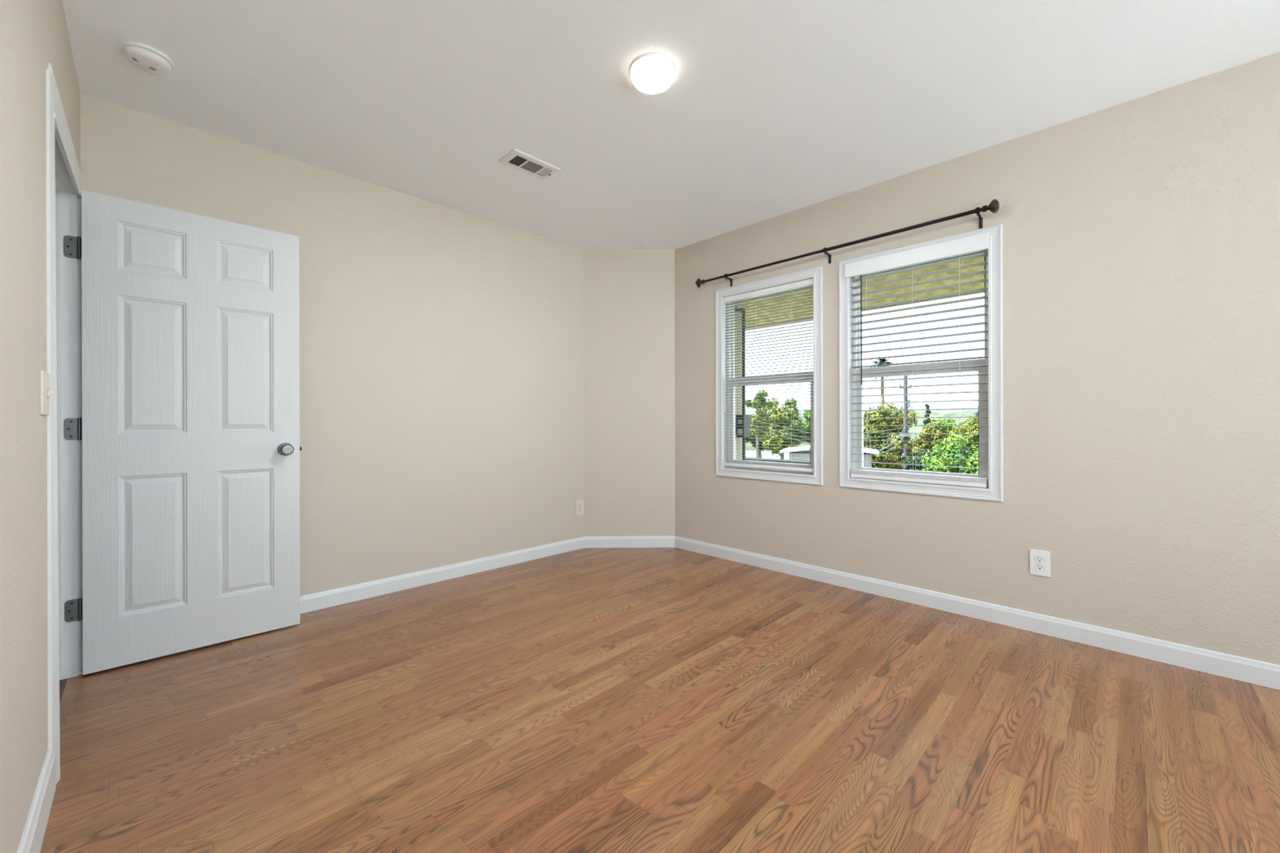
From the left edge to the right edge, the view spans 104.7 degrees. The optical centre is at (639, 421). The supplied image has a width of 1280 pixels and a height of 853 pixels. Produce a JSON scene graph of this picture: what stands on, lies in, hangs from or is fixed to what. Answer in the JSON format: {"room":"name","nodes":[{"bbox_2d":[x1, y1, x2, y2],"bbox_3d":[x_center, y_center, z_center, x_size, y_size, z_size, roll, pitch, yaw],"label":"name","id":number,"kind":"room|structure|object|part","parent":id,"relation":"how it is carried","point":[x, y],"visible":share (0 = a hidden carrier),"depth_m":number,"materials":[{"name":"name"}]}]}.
{"room":"empty bedroom","nodes":[
{"label":"empty bedroom","id":0,"kind":"room"},
{"bbox_2d":[0,0,80,852],"bbox_3d":[-0.473,-0.188,0.115,5.531,2.440,0.115,0,0,45],"label":"wall","id":1,"kind":"structure","parent":0,"point":[34,33],"depth_m":1.12,"materials":[{"name":"beige paint"}]},
{"bbox_2d":[17,748,55,852],"bbox_3d":[-0.113,0.972,-0.150,4.350,0.118,0.014,0,0,45],"label":"baseboard","id":2,"kind":"structure","parent":1,"relation":"attached to","point":[33,836],"depth_m":1.21,"materials":[{"name":"white paint"}]},
{"bbox_2d":[40,370,54,415],"bbox_3d":[-1.602,-0.077,1.338,0.118,0.116,0.018,0,0,45],"label":"light switch","id":3,"kind":"object","parent":1,"relation":"attached to","point":[45,393],"visible":1,"depth_m":1.31,"materials":[{"name":"beige plastic"}]},
{"bbox_3d":[-1.607,-0.077,1.333,0.118,0.116,0.005,0,0,45],"label":"plate","id":4,"kind":"part","parent":3,"relation":"part of","materials":[{"name":"beige plastic"}]},
{"bbox_2d":[45,62,82,785],"bbox_3d":[-2.038,-0.007,1.685,0.966,2.082,0.142,0,0,45],"label":"door frame","id":5,"kind":"structure","parent":1,"relation":"attached to","point":[66,197],"depth_m":1.97,"materials":[{"name":"white paint"}]},
{"bbox_2d":[63,190,302,675],"bbox_3d":[-2.010,0.043,2.243,0.159,1.962,0.795,0,0,45],"label":"door","id":6,"kind":"structure","parent":1,"relation":"in","point":[190,322],"depth_m":2.21,"materials":[{"name":"white paint"}]},
{"bbox_3d":[-1.745,0.137,2.440,0.063,0.064,0.064,0,0,45],"label":"knob","id":7,"kind":"part","parent":6,"relation":"part of","materials":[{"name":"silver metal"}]},
{"bbox_2d":[80,93,583,595],"bbox_3d":[-1.519,-0.188,3.087,0.150,2.440,2.840,0,0,45],"label":"wall","id":8,"kind":"structure","parent":0,"point":[442,347],"depth_m":3.03,"materials":[{"name":"beige paint"}]},
{"bbox_2d":[300,536,584,613],"bbox_3d":[-1.419,0.987,3.071,0.012,0.091,2.725,0,0,45],"label":"baseboard","id":9,"kind":"structure","parent":8,"relation":"attached to","point":[317,601],"depth_m":3.13,"materials":[{"name":"white paint"}]},
{"bbox_2d":[575,499,583,515],"bbox_3d":[-0.488,0.697,4.005,0.008,0.122,0.077,0,0,45],"label":"wall outlet","id":10,"kind":"object","parent":8,"relation":"attached to","point":[579,504],"visible":1,"depth_m":4.00,"materials":[{"name":"beige plastic"}]},
{"bbox_2d":[582,248,675,536],"bbox_3d":[-0.088,-0.192,4.151,0.670,2.440,0.689,0,0,45],"label":"wall","id":11,"kind":"structure","parent":0,"point":[628,304],"depth_m":4.04,"materials":[{"name":"beige paint"}]},
{"bbox_2d":[583,536,675,547],"bbox_3d":[-0.085,0.983,4.040,0.749,0.091,0.012,0,0,-1],"label":"baseboard","id":12,"kind":"structure","parent":11,"relation":"attached to","point":[589,541],"depth_m":4.04,"materials":[{"name":"white paint"}]},
{"bbox_2d":[40,547,1279,852],"bbox_3d":[0.291,1.079,0.984,5.681,0.100,4.639,0,0,45],"label":"floor","id":13,"kind":"structure","parent":0,"point":[585,700],"depth_m":1.66,"materials":[{"name":"brown wood"}]},
{"bbox_2d":[59,678,66,702],"bbox_3d":[-2.024,1.032,1.685,0.808,0.004,0.032,0,0,45],"label":"threshold","id":14,"kind":"object","parent":13,"relation":"on","point":[62,682],"visible":0.21,"depth_m":1.92,"materials":[{"name":"brown wood"}]},
{"bbox_2d":[62,0,1279,249],"bbox_3d":[0.286,-1.470,0.982,5.681,0.120,4.639,0,0,45],"label":"ceiling","id":15,"kind":"structure","parent":0,"point":[770,108],"depth_m":2.05,"materials":[{"name":"white paint"}]},
{"bbox_2d":[120,40,173,74],"bbox_3d":[-1.890,-1.388,1.895,0.144,0.037,0.144,0,0,45],"label":"smoke detector","id":16,"kind":"object","parent":15,"relation":"attached to","point":[145,57],"visible":1,"depth_m":1.87,"materials":[{"name":"white plastic"}]},
{"bbox_2d":[497,148,560,179],"bbox_3d":[-0.603,-1.403,2.706,0.166,0.013,0.292,0,0,45],"label":"ceiling vent","id":17,"kind":"object","parent":15,"relation":"in","point":[517,159],"visible":1,"depth_m":2.69,"materials":[{"name":"white metal"}]},
{"bbox_2d":[630,53,675,92],"bbox_3d":[0.051,-1.388,1.977,0.180,0.045,0.180,0,0,45],"label":"ceiling light","id":18,"kind":"object","parent":15,"relation":"attached to","point":[649,72],"visible":1,"depth_m":1.94,"materials":[{"name":"white glass"}]},
{"bbox_2d":[674,51,1279,665],"bbox_3d":[2.112,-0.195,2.334,5.011,2.440,0.150,0,0,45],"label":"wall","id":19,"kind":"structure","parent":0,"point":[1141,235],"depth_m":2.26,"materials":[{"name":"beige paint"}]},
{"bbox_2d":[715,266,822,485],"bbox_3d":[0.917,-0.294,3.502,0.837,1.406,0.136,0,0,45],"label":"window","id":20,"kind":"structure","parent":19,"relation":"in","point":[815,477],"depth_m":3.49,"materials":[{"name":"white paint"}]},
{"bbox_2d":[723,278,813,471],"bbox_3d":[0.887,-0.303,3.472,0.705,1.262,0.039,0,0,45],"label":"window blind","id":21,"kind":"object","parent":20,"relation":"attached to","point":[807,282],"visible":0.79,"depth_m":3.46,"materials":[{"name":"white plastic"}]},
{"bbox_3d":[0.887,0.318,3.471,0.703,0.019,0.034,0,0,45],"label":"rail","id":22,"kind":"part","parent":21,"relation":"part of","materials":[{"name":"white plastic"}]},
{"bbox_3d":[0.939,-0.294,3.525,0.715,1.284,0.073,0,0,45],"label":"frame","id":23,"kind":"part","parent":20,"relation":"part of","materials":[{"name":"white plastic"}]},
{"bbox_3d":[0.927,0.003,3.511,0.679,0.653,0.028,0,0,45],"label":"sash","id":24,"kind":"part","parent":20,"relation":"part of","materials":[{"name":"white plastic"}]},
{"bbox_3d":[0.947,-0.598,3.532,0.679,0.641,0.024,0,0,45],"label":"sash","id":25,"kind":"part","parent":20,"relation":"part of","materials":[{"name":"white plastic"}]},
{"bbox_2d":[695,199,999,288],"bbox_3d":[1.121,-1.055,3.141,1.908,0.103,0.107,0,0,45],"label":"curtain rod","id":26,"kind":"object","parent":19,"relation":"attached to","point":[993,206],"visible":1,"depth_m":2.85,"materials":[{"name":"brown metal"}]},
{"bbox_3d":[0.450,-1.064,3.787,0.058,0.072,0.058,0,0,0],"label":"finial knob","id":27,"kind":"part","parent":26,"relation":"part of","materials":[{"name":"brown metal"}]},
{"bbox_3d":[0.816,-1.068,3.421,0.958,0.023,0.017,0,0,45],"label":"rod","id":28,"kind":"part","parent":26,"relation":"part of","materials":[{"name":"brown metal"}]},
{"bbox_3d":[1.441,-1.074,2.797,0.857,0.025,0.020,0,0,45],"label":"rod","id":29,"kind":"part","parent":26,"relation":"part of","materials":[{"name":"brown metal"}]},
{"bbox_3d":[1.766,-1.077,2.471,0.048,0.061,0.061,0,0,45],"label":"finial knob","id":30,"kind":"part","parent":26,"relation":"part of","materials":[{"name":"brown metal"}]},
{"bbox_2d":[742,256,984,329],"bbox_3d":[1.770,-1.279,3.471,6.800,0.692,1.180,0,0,45],"label":"eave","id":31,"kind":"object","parent":19,"relation":"attached to","point":[980,285],"visible":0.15,"depth_m":3.80,"materials":[{"name":"paint"}]},
{"bbox_2d":[839,223,1003,502],"bbox_3d":[1.584,-0.297,2.836,0.832,1.405,0.136,0,0,45],"label":"window","id":32,"kind":"structure","parent":19,"relation":"in","point":[994,492],"depth_m":2.74,"materials":[{"name":"white paint"}]},
{"bbox_2d":[844,231,988,488],"bbox_3d":[1.550,-0.314,2.811,0.732,1.312,0.074,0,0,45],"label":"window blind","id":33,"kind":"object","parent":32,"relation":"attached to","point":[978,242],"visible":0.91,"depth_m":2.78,"materials":[{"name":"white plastic"}]},
{"bbox_3d":[1.559,0.318,2.811,0.696,0.048,0.054,0,0,45],"label":"rail","id":34,"kind":"part","parent":33,"relation":"part of","materials":[{"name":"white plastic"}]},
{"bbox_3d":[1.606,-0.297,2.858,0.710,1.283,0.073,0,0,45],"label":"frame","id":35,"kind":"part","parent":32,"relation":"part of","materials":[{"name":"white plastic"}]},
{"bbox_3d":[1.593,0.001,2.845,0.674,0.651,0.028,0,0,45],"label":"sash","id":36,"kind":"part","parent":32,"relation":"part of","materials":[{"name":"white plastic"}]},
{"bbox_3d":[1.613,-0.600,2.866,0.674,0.642,0.024,0,0,45],"label":"sash","id":37,"kind":"part","parent":32,"relation":"part of","materials":[{"name":"white plastic"}]},
{"bbox_2d":[675,536,1279,689],"bbox_3d":[2.004,0.980,2.330,4.861,0.091,0.012,0,0,45],"label":"baseboard","id":38,"kind":"structure","parent":19,"relation":"attached to","point":[1229,666],"depth_m":2.42,"materials":[{"name":"white paint"}]},
{"bbox_2d":[1030,549,1050,577],"bbox_3d":[1.940,0.685,2.396,0.077,0.122,0.008,0,0,45],"label":"wall outlet","id":39,"kind":"object","parent":19,"relation":"attached to","point":[1040,561],"visible":1,"depth_m":2.39,"materials":[{"name":"white plastic"}]},
{"bbox_2d":[1035,564,1044,570],"bbox_3d":[1.938,0.705,2.394,0.034,0.027,0.002,0,0,45],"label":"socket","id":40,"kind":"object","parent":39,"relation":"attached to","point":[1037,566],"depth_m":2.39,"materials":[{"name":"white plastic"}]},
{"bbox_2d":[1035,555,1044,562],"bbox_3d":[1.938,0.666,2.393,0.034,0.027,0.002,0,0,45],"label":"socket","id":41,"kind":"object","parent":39,"relation":"attached to","point":[1037,558],"depth_m":2.39,"materials":[{"name":"white plastic"}]},
{"label":"outside","id":42,"kind":"structure","parent":0,"visible":0},
{"bbox_2d":[745,450,969,473],"bbox_3d":[93.000,3.958,206.259,680.000,0.500,416.731,0,0,45],"label":"ground","id":43,"kind":"structure","parent":42,"point":[747,455],"depth_m":58.74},
{"bbox_2d":[734,302,742,459],"bbox_3d":[0.689,1.442,4.139,0.160,5.170,0.386,0,0,45],"label":"wall","id":44,"kind":"structure","parent":43,"relation":"on","point":[739,397],"depth_m":4.17,"materials":[{"name":"beige paint"}]},
{"bbox_2d":[734,306,750,460],"bbox_3d":[0.854,1.539,4.105,0.074,4.975,0.128,0,0,45],"label":"mast","id":45,"kind":"object","parent":43,"relation":"on","point":[740,420],"visible":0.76,"depth_m":4.13,"materials":[{"name":"black"}]},
{"bbox_3d":[0.834,-0.931,4.116,0.022,0.025,0.126,0,0,45],"label":"arm","id":46,"kind":"part","parent":45,"relation":"part of","materials":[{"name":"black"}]},
{"bbox_2d":[749,418,898,439],"bbox_3d":[6.325,0.250,13.039,0.006,0.596,20.844,0,0,31],"label":"overhead wire","id":47,"kind":"object","parent":45,"relation":"attached to","point":[749,419],"visible":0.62,"depth_m":4.89,"materials":[{"name":"grey"}]},
{"bbox_2d":[750,427,900,450],"bbox_3d":[6.325,0.407,13.039,0.006,0.771,20.844,0,0,31],"label":"overhead wire","id":48,"kind":"object","parent":45,"relation":"attached to","point":[750,428],"visible":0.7,"depth_m":5.04,"materials":[{"name":"grey"}]},
{"bbox_2d":[750,424,902,446],"bbox_3d":[6.325,0.334,13.039,0.006,0.678,20.844,0,0,31],"label":"overhead wire","id":49,"kind":"object","parent":45,"relation":"attached to","point":[750,424],"visible":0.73,"depth_m":5.26,"materials":[{"name":"grey"}]},
{"bbox_2d":[745,426,764,457],"bbox_3d":[6.429,2.023,27.080,2.228,3.983,1.996,0,0,15],"label":"leafy tree","id":50,"kind":"object","parent":43,"relation":"on","point":[747,440],"visible":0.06,"depth_m":26.86,"materials":[{"name":"green plant"}]},
{"bbox_2d":[745,389,772,457],"bbox_3d":[5.113,1.316,21.398,1.113,5.399,1.353,0,0,-18],"label":"leafy tree","id":51,"kind":"object","parent":43,"relation":"on","point":[753,435],"visible":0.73,"depth_m":21.09,"materials":[{"name":"green plant"}]},
{"bbox_2d":[745,457,809,464],"bbox_3d":[0.872,2.198,5.270,2.620,3.655,0.200,0,0,45],"label":"wall","id":52,"kind":"structure","parent":43,"relation":"on","point":[794,461],"depth_m":4.75,"materials":[{"name":"grey paint"}]},
{"bbox_2d":[761,397,808,459],"bbox_3d":[6.637,1.434,23.015,1.955,5.165,2.249,0,0,-33],"label":"leafy tree","id":53,"kind":"object","parent":43,"relation":"on","point":[774,442],"visible":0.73,"depth_m":22.60,"materials":[{"name":"green plant"}]},
{"bbox_2d":[800,408,809,444],"bbox_3d":[8.288,1.661,23.750,1.717,4.696,1.680,0,0,45],"label":"leafy tree","id":54,"kind":"object","parent":43,"relation":"on","point":[806,414],"visible":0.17,"depth_m":23.31,"materials":[{"name":"green plant"}]},
{"bbox_2d":[779,444,879,467],"bbox_3d":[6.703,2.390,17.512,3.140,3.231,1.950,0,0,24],"label":"house","id":55,"kind":"structure","parent":43,"relation":"on","point":[803,451],"depth_m":17.11,"materials":[{"name":"grey paint"}]},
{"bbox_2d":[745,405,977,415],"bbox_3d":[117.752,-3.674,288.839,383.395,14.560,240.875,0,0,45],"label":"hills","id":56,"kind":"structure","parent":43,"relation":"on","point":[917,406],"depth_m":321.79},
{"bbox_2d":[745,410,977,453],"bbox_3d":[40.790,0.172,114.911,152.994,7.406,126.561,0,0,45],"label":"woods","id":57,"kind":"object","parent":43,"relation":"on","point":[966,413],"visible":0.02,"depth_m":111.50,"materials":[{"name":"green plant"}]},
{"bbox_2d":[867,355,893,431],"bbox_3d":[19.753,-0.679,40.499,1.876,9.294,2.477,0,0,45],"label":"palm tree","id":58,"kind":"object","parent":43,"relation":"on","point":[883,361],"visible":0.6,"depth_m":40.33,"materials":[{"name":"green plant"}]},
{"bbox_2d":[863,400,919,469],"bbox_3d":[13.293,1.428,26.794,4.219,5.265,4.086,0,0,45],"label":"leafy tree","id":59,"kind":"object","parent":43,"relation":"on","point":[881,458],"visible":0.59,"depth_m":26.04,"materials":[{"name":"green plant"}]},
{"bbox_2d":[899,375,911,470],"bbox_3d":[11.830,0.952,21.990,0.500,6.081,0.257,0,0,28],"label":"utility pole","id":60,"kind":"object","parent":43,"relation":"on","point":[906,406],"visible":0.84,"depth_m":21.95,"materials":[{"name":"grey"}]},
{"bbox_2d":[902,449,931,471],"bbox_3d":[9.862,2.495,17.446,1.093,3.037,1.181,0,0,45],"label":"leafy tree","id":61,"kind":"object","parent":43,"relation":"on","point":[909,460],"visible":0.3,"depth_m":17.29,"materials":[{"name":"green plant"}]},
{"bbox_2d":[923,404,931,429],"bbox_3d":[30.193,1.010,51.837,0.909,5.864,0.894,0,0,45],"label":"evergreen tree","id":62,"kind":"object","parent":43,"relation":"on","point":[926,421],"visible":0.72,"depth_m":51.75,"materials":[{"name":"green plant"}]},
{"bbox_2d":[905,420,955,458],"bbox_3d":[12.294,1.969,20.744,1.814,4.084,1.806,0,0,-29],"label":"leafy tree","id":63,"kind":"object","parent":43,"relation":"on","point":[928,438],"visible":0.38,"depth_m":20.31,"materials":[{"name":"green plant"}]},
{"bbox_2d":[928,417,956,431],"bbox_3d":[23.117,1.833,37.248,2.667,4.296,3.052,0,0,3],"label":"leafy tree","id":64,"kind":"object","parent":43,"relation":"on","point":[950,422],"visible":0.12,"depth_m":36.89,"materials":[{"name":"green plant"}]},
{"bbox_2d":[920,430,977,474],"bbox_3d":[9.202,2.125,14.221,1.968,3.798,2.104,0,0,45],"label":"leafy tree","id":65,"kind":"object","parent":43,"relation":"on","point":[957,447],"visible":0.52,"depth_m":13.85,"materials":[{"name":"green plant"}]},
{"bbox_2d":[951,416,977,453],"bbox_3d":[20.125,1.825,29.662,2.502,4.325,2.177,0,0,12],"label":"leafy tree","id":66,"kind":"object","parent":43,"relation":"on","point":[974,421],"visible":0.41,"depth_m":29.57,"materials":[{"name":"green plant"}]}
]}

